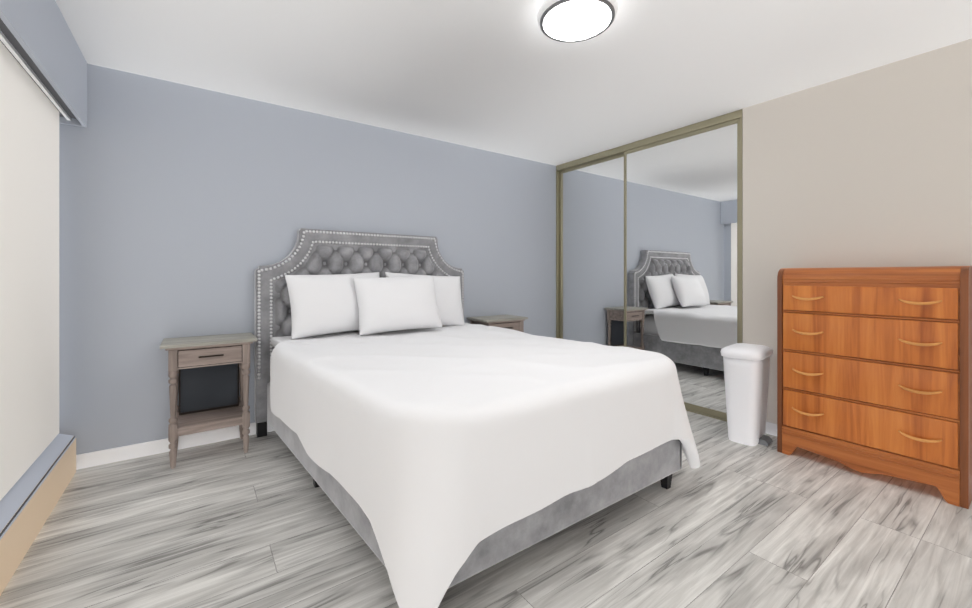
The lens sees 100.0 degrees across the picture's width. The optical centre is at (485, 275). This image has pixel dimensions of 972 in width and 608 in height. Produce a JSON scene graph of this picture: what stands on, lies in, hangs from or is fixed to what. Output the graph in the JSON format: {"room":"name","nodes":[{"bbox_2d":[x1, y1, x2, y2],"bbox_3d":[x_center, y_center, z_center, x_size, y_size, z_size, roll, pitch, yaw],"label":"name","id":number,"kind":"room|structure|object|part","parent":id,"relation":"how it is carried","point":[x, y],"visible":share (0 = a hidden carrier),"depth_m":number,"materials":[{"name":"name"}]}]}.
{"room":"bedroom","nodes":[
{"label":"bedroom","id":0,"kind":"room"},
{"bbox_2d":[59,64,555,454],"bbox_3d":[-0.577,-0.060,3.627,4.740,2.320,0.100,0,0,-35],"label":"wall","id":1,"kind":"structure","parent":0,"point":[185,210],"depth_m":2.69,"materials":[{"name":"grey paint"}]},
{"bbox_2d":[76,422,273,469],"bbox_3d":[-0.809,1.059,3.392,3.890,0.082,0.014,0,0,-35],"label":"baseboard","id":2,"kind":"structure","parent":1,"relation":"attached to","point":[100,457],"depth_m":2.50,"materials":[{"name":"white"}]},
{"bbox_2d":[556,171,559,337],"bbox_3d":[0.813,-0.037,4.543,0.081,2.250,0.010,0,0,-35],"label":"door frame","id":3,"kind":"structure","parent":1,"relation":"attached to","point":[557,254],"depth_m":4.53,"materials":[{"name":"gold"}]},
{"bbox_2d":[0,411,971,607],"bbox_3d":[0.666,1.150,1.879,4.740,0.100,4.390,0,0,-35],"label":"floor","id":4,"kind":"structure","parent":0,"point":[262,522],"depth_m":1.67,"materials":[{"name":"grey laminate"}]},
{"bbox_2d":[160,332,256,468],"bbox_3d":[-1.712,0.745,2.534,0.477,0.710,0.326,0,0,-35],"label":"nightstand","id":5,"kind":"object","parent":4,"relation":"on","point":[210,373],"visible":1,"depth_m":2.52,"materials":[{"name":"grey wood"}]},
{"bbox_3d":[-1.789,0.482,2.331,0.042,0.123,0.042,0,0,-35],"label":"post","id":6,"kind":"part","parent":5,"relation":"part of","materials":[{"name":"wood"}]},
{"bbox_3d":[-1.789,0.819,2.331,0.043,0.562,0.042,0,0,-35],"label":"leg","id":7,"kind":"part","parent":5,"relation":"part of","materials":[{"name":"wood"}]},
{"bbox_3d":[-1.938,0.819,2.540,0.043,0.562,0.042,0,0,-35],"label":"leg","id":8,"kind":"part","parent":5,"relation":"part of","materials":[{"name":"brown wood"}]},
{"bbox_3d":[-1.918,0.706,2.551,0.010,0.332,0.012,0,0,-35],"label":"screen frame","id":9,"kind":"part","parent":5,"relation":"part of","materials":[{"name":"grey metal"}]},
{"bbox_3d":[-1.790,0.898,2.644,0.325,0.048,0.016,0,0,-35],"label":"shelf rail","id":10,"kind":"part","parent":5,"relation":"part of","materials":[{"name":"brown wood"}]},
{"bbox_3d":[-1.789,0.865,2.643,0.325,0.014,0.012,0,0,-35],"label":"screen frame","id":11,"kind":"part","parent":5,"relation":"part of","materials":[{"name":"grey metal"}]},
{"bbox_3d":[-1.714,0.416,2.538,0.429,0.012,0.310,0,0,-35],"label":"mould","id":12,"kind":"part","parent":5,"relation":"part of","materials":[{"name":"wood"}]},
{"bbox_2d":[176,406,242,426],"bbox_3d":[-1.716,0.885,2.540,0.345,0.020,0.240,0,0,-35],"label":"shelf","id":13,"kind":"object","parent":5,"relation":"attached to","point":[217,416],"depth_m":2.52,"materials":[{"name":"brown wood"}]},
{"bbox_3d":[-1.642,0.898,2.436,0.325,0.048,0.016,0,0,-35],"label":"shelf rail","id":14,"kind":"part","parent":5,"relation":"part of","materials":[{"name":"brown wood"}]},
{"bbox_3d":[-1.633,0.479,2.424,0.313,0.094,0.010,0,0,-35],"label":"drawer","id":15,"kind":"part","parent":5,"relation":"part of","materials":[{"name":"wood"}]},
{"bbox_3d":[-1.623,0.475,2.409,0.124,0.009,0.006,0,0,-35],"label":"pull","id":16,"kind":"part","parent":5,"relation":"part of","materials":[{"name":"grey metal"}]},
{"bbox_3d":[-1.661,0.706,2.734,0.010,0.332,0.012,0,0,-35],"label":"screen frame","id":17,"kind":"part","parent":5,"relation":"part of","materials":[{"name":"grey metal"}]},
{"bbox_3d":[-1.643,0.819,2.749,0.043,0.562,0.042,0,0,-35],"label":"leg","id":18,"kind":"part","parent":5,"relation":"part of","materials":[{"name":"wood"}]},
{"bbox_3d":[-1.495,0.482,2.540,0.042,0.123,0.042,0,0,-35],"label":"post","id":19,"kind":"part","parent":5,"relation":"part of","materials":[{"name":"wood"}]},
{"bbox_3d":[-1.495,0.819,2.540,0.043,0.562,0.042,0,0,-35],"label":"leg","id":20,"kind":"part","parent":5,"relation":"part of","materials":[{"name":"wood"}]},
{"bbox_2d":[254,228,699,607],"bbox_3d":[-0.233,0.380,2.454,1.808,1.440,2.186,0,0,-35],"label":"bed","id":21,"kind":"object","parent":4,"relation":"on","point":[437,446],"visible":1,"depth_m":1.71,"materials":[{"name":"grey fabric"}]},
{"bbox_3d":[-1.548,1.045,2.812,0.060,0.110,0.068,0,0,-35],"label":"headboard leg","id":22,"kind":"part","parent":21,"relation":"part of","materials":[{"name":"black"}]},
{"bbox_3d":[-0.880,1.050,2.135,0.056,0.100,0.050,0,0,-35],"label":"leg","id":23,"kind":"part","parent":21,"relation":"part of","materials":[{"name":"black"}]},
{"bbox_3d":[-0.834,0.865,2.020,0.196,0.280,2.010,0,0,-35],"label":"rail","id":24,"kind":"part","parent":21,"relation":"part of","materials":[{"name":"grey fabric"}]},
{"bbox_2d":[285,272,378,338],"bbox_3d":[-1.054,0.195,2.926,0.700,0.460,0.201,-3,-15,-37],"label":"pillow","id":25,"kind":"object","parent":21,"relation":"on","point":[323,304],"depth_m":2.79,"materials":[{"name":"white fabric"}]},
{"bbox_3d":[-0.901,0.330,3.271,1.666,1.340,0.081,0,0,-35],"label":"headboard panel","id":26,"kind":"part","parent":21,"relation":"part of","materials":[{"name":"grey fabric"}]},
{"bbox_2d":[353,276,441,334],"bbox_3d":[-0.644,0.205,3.022,0.660,0.440,0.207,-1,-20,-33],"label":"pillow","id":27,"kind":"object","parent":21,"relation":"on","point":[387,304],"depth_m":2.92,"materials":[{"name":"white fabric"}]},
{"bbox_2d":[385,272,464,325],"bbox_3d":[-0.487,0.200,3.336,0.700,0.460,0.204,4,-19,-32],"label":"pillow","id":28,"kind":"object","parent":21,"relation":"on","point":[447,287],"depth_m":3.36,"materials":[{"name":"white fabric"}]},
{"bbox_3d":[0.935,1.050,2.119,0.052,0.100,0.050,0,0,-35],"label":"leg","id":29,"kind":"part","parent":21,"relation":"part of","materials":[{"name":"black"}]},
{"bbox_3d":[0.403,0.865,2.900,0.084,0.280,2.010,0,0,-35],"label":"rail","id":30,"kind":"part","parent":21,"relation":"part of","materials":[{"name":"grey fabric"}]},
{"bbox_2d":[467,314,527,331],"bbox_3d":[0.107,0.745,3.829,0.477,0.710,0.326,0,0,-35],"label":"nightstand","id":31,"kind":"object","parent":4,"relation":"on","point":[513,322],"visible":0.21,"depth_m":3.75,"materials":[{"name":"grey wood"}]},
{"bbox_3d":[0.105,0.416,3.832,0.429,0.012,0.310,0,0,-35],"label":"mould","id":32,"kind":"part","parent":31,"relation":"part of","materials":[{"name":"wood"}]},
{"bbox_3d":[0.186,0.479,3.718,0.313,0.094,0.010,0,0,-35],"label":"drawer","id":33,"kind":"part","parent":31,"relation":"part of","materials":[{"name":"wood"}]},
{"bbox_3d":[0.325,0.482,3.835,0.042,0.123,0.042,0,0,-35],"label":"post","id":34,"kind":"part","parent":31,"relation":"part of","materials":[{"name":"wood"}]},
{"bbox_2d":[685,408,726,421],"bbox_3d":[1.359,1.094,3.777,0.081,0.012,1.892,0,0,-35],"label":"track","id":35,"kind":"object","parent":4,"relation":"on","point":[711,416],"depth_m":3.19,"materials":[{"name":"gold"}]},
{"bbox_2d":[560,171,560,338],"bbox_3d":[0.834,-0.037,4.537,0.024,2.246,0.024,0,0,-35],"label":"stile","id":36,"kind":"object","parent":35,"relation":"on","point":[560,254],"visible":0.42,"depth_m":4.53,"materials":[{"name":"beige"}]},
{"bbox_2d":[561,156,623,346],"bbox_3d":[1.093,-0.045,4.171,0.006,2.173,0.873,0,0,-35],"label":"mirror","id":37,"kind":"object","parent":35,"relation":"attached to","point":[592,253],"visible":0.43,"depth_m":4.16,"materials":[{"name":"clear glass"}]},
{"bbox_2d":[561,153,623,173],"bbox_3d":[1.094,-1.146,4.172,0.024,0.028,0.873,0,0,-35],"label":"rail","id":38,"kind":"object","parent":37,"relation":"attached to","point":[594,162],"visible":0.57,"depth_m":4.15,"materials":[{"name":"beige"}]},
{"bbox_2d":[624,151,625,346],"bbox_3d":[1.306,-0.037,3.816,0.024,2.246,0.024,0,0,-35],"label":"stile","id":39,"kind":"object","parent":35,"relation":"on","point":[625,249],"visible":0.48,"depth_m":3.80,"materials":[{"name":"gold"}]},
{"bbox_2d":[626,123,736,412],"bbox_3d":[1.590,-0.045,3.415,0.006,2.173,0.959,0,0,-35],"label":"mirror","id":40,"kind":"object","parent":35,"relation":"attached to","point":[681,254],"visible":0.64,"depth_m":3.33,"materials":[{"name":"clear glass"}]},
{"bbox_2d":[626,119,736,153],"bbox_3d":[1.591,-1.146,3.416,0.024,0.028,0.959,0,0,-35],"label":"rail","id":41,"kind":"object","parent":40,"relation":"attached to","point":[728,123],"visible":0.79,"depth_m":3.34,"materials":[{"name":"beige"}]},
{"bbox_2d":[684,402,726,418],"bbox_3d":[1.591,1.063,3.416,0.024,0.045,0.959,0,0,-35],"label":"rail","id":42,"kind":"object","parent":35,"relation":"on","point":[715,413],"depth_m":3.20,"materials":[{"name":"beige"}]},
{"bbox_2d":[737,118,739,342],"bbox_3d":[1.875,-0.037,3.015,0.024,2.246,0.024,0,0,-35],"label":"stile","id":43,"kind":"object","parent":35,"relation":"on","point":[738,230],"visible":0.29,"depth_m":3.01,"materials":[{"name":"gold"}]},
{"bbox_2d":[720,343,772,445],"bbox_3d":[1.770,0.785,2.753,0.375,0.629,0.257,0,0,-41],"label":"trash bin","id":44,"kind":"object","parent":4,"relation":"on","point":[746,370],"visible":0.98,"depth_m":2.65,"materials":[{"name":"white plastic"}]},
{"bbox_3d":[1.765,0.504,2.758,0.375,0.066,0.242,0,0,-41],"label":"lid","id":45,"kind":"part","parent":44,"relation":"part of","materials":[{"name":"white plastic"}]},
{"bbox_2d":[777,266,971,508],"bbox_3d":[2.144,0.526,2.304,0.309,1.147,0.775,0,0,-35],"label":"dresser","id":46,"kind":"object","parent":4,"relation":"on","point":[874,370],"visible":1,"depth_m":2.16,"materials":[{"name":"brown wood"}]},
{"bbox_3d":[1.898,0.133,2.411,0.032,0.028,0.150,0,0,-35],"label":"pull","id":47,"kind":"part","parent":46,"relation":"part of","materials":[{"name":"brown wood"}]},
{"bbox_3d":[1.898,0.337,2.411,0.032,0.028,0.150,0,0,-35],"label":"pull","id":48,"kind":"part","parent":46,"relation":"part of","materials":[{"name":"brown wood"}]},
{"bbox_3d":[1.898,0.575,2.411,0.032,0.028,0.150,0,0,-35],"label":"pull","id":49,"kind":"part","parent":46,"relation":"part of","materials":[{"name":"brown wood"}]},
{"bbox_3d":[1.898,0.811,2.411,0.032,0.028,0.150,0,0,-35],"label":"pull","id":50,"kind":"part","parent":46,"relation":"part of","materials":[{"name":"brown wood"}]},
{"bbox_3d":[2.056,0.135,2.242,0.034,0.150,0.711,0,0,-35],"label":"drawer","id":51,"kind":"part","parent":46,"relation":"part of","materials":[{"name":"brown wood"}]},
{"bbox_3d":[2.056,0.339,2.242,0.034,0.222,0.711,0,0,-35],"label":"drawer","id":52,"kind":"part","parent":46,"relation":"part of","materials":[{"name":"brown wood"}]},
{"bbox_3d":[2.056,0.577,2.242,0.034,0.218,0.711,0,0,-35],"label":"drawer","id":53,"kind":"part","parent":46,"relation":"part of","materials":[{"name":"brown wood"}]},
{"bbox_3d":[2.056,0.813,2.242,0.034,0.218,0.711,0,0,-35],"label":"drawer","id":54,"kind":"part","parent":46,"relation":"part of","materials":[{"name":"brown wood"}]},
{"bbox_3d":[2.059,0.219,2.243,0.028,0.012,0.723,0,0,-35],"label":"rail","id":55,"kind":"part","parent":46,"relation":"part of","materials":[{"name":"brown wood"}]},
{"bbox_3d":[2.059,0.459,2.243,0.028,0.012,0.723,0,0,-35],"label":"rail","id":56,"kind":"part","parent":46,"relation":"part of","materials":[{"name":"brown wood"}]},
{"bbox_3d":[2.059,0.695,2.243,0.028,0.012,0.723,0,0,-35],"label":"rail","id":57,"kind":"part","parent":46,"relation":"part of","materials":[{"name":"brown wood"}]},
{"bbox_3d":[2.164,0.133,2.036,0.032,0.028,0.150,0,0,-35],"label":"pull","id":58,"kind":"part","parent":46,"relation":"part of","materials":[{"name":"brown wood"}]},
{"bbox_3d":[2.164,0.337,2.036,0.032,0.028,0.150,0,0,-35],"label":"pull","id":59,"kind":"part","parent":46,"relation":"part of","materials":[{"name":"brown wood"}]},
{"bbox_3d":[2.164,0.575,2.036,0.032,0.028,0.150,0,0,-35],"label":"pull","id":60,"kind":"part","parent":46,"relation":"part of","materials":[{"name":"brown wood"}]},
{"bbox_3d":[2.164,0.811,2.036,0.032,0.028,0.150,0,0,-35],"label":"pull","id":61,"kind":"part","parent":46,"relation":"part of","materials":[{"name":"brown wood"}]},
{"bbox_2d":[55,0,971,165],"bbox_3d":[0.666,-1.270,1.879,4.740,0.100,4.390,0,0,-35],"label":"ceiling","id":62,"kind":"structure","parent":0,"point":[507,77],"depth_m":2.27,"materials":[{"name":"white paint"}]},
{"bbox_2d":[537,0,617,42],"bbox_3d":[0.422,-1.187,1.895,0.364,0.065,0.364,0,0,-35],"label":"flush-mount light","id":63,"kind":"object","parent":62,"relation":"attached to","point":[569,21],"visible":1,"depth_m":1.85,"materials":[{"name":"white"}]},
{"bbox_2d":[556,109,742,170],"bbox_3d":[1.359,-1.190,3.777,0.081,0.057,1.892,0,0,-35],"label":"track","id":64,"kind":"object","parent":62,"relation":"attached to","point":[734,115],"visible":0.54,"depth_m":3.56,"materials":[{"name":"beige"}]},
{"bbox_2d":[743,39,971,423],"bbox_3d":[2.578,-0.060,2.073,0.100,2.320,2.290,0,0,-35],"label":"wall","id":65,"kind":"structure","parent":0,"point":[871,168],"depth_m":2.45,"materials":[{"name":"grey paint"}]},
{"bbox_2d":[740,117,742,342],"bbox_3d":[1.903,-0.037,3.011,0.081,2.250,0.014,0,0,-35],"label":"door frame","id":66,"kind":"structure","parent":65,"relation":"attached to","point":[741,229],"depth_m":2.99,"materials":[{"name":"beige"}]},
{"bbox_2d":[766,421,776,435],"bbox_3d":[2.532,1.059,2.039,0.014,0.082,2.289,0,0,-35],"label":"baseboard","id":67,"kind":"structure","parent":65,"relation":"attached to","point":[771,428],"depth_m":2.81,"materials":[{"name":"white"}]},
{"bbox_3d":[-1.195,-0.060,0.493,0.100,2.320,4.290,0,0,-35],"label":"wall","id":68,"kind":"structure","parent":0,"visible":0},
{"bbox_2d":[0,41,58,500],"bbox_3d":[-1.125,-0.018,0.540,0.012,1.725,4.045,0,0,-35],"label":"blind","id":69,"kind":"object","parent":68,"relation":"attached to","point":[29,272],"visible":1,"depth_m":1.77,"materials":[{"name":"white fabric"}]},
{"bbox_2d":[0,434,75,595],"bbox_3d":[-1.119,0.969,0.556,0.098,0.231,4.105,0,0,-35],"label":"baseboard heater","id":70,"kind":"object","parent":68,"relation":"attached to","point":[20,533],"visible":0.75,"depth_m":1.69,"materials":[{"name":"beige"}]},
{"bbox_2d":[0,436,74,536],"bbox_3d":[-1.087,0.890,0.579,0.009,0.009,4.101,0,0,-35],"label":"louvres","id":71,"kind":"object","parent":70,"relation":"attached to","point":[19,509],"visible":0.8,"depth_m":1.68,"materials":[{"name":"grey"}]},
{"bbox_2d":[0,0,86,127],"bbox_3d":[-1.128,-1.034,0.600,0.126,0.368,4.186,0,0,-35],"label":"valance","id":72,"kind":"object","parent":68,"relation":"attached to","point":[38,41],"visible":0.86,"depth_m":1.77,"materials":[{"name":"grey paint"}]}
]}

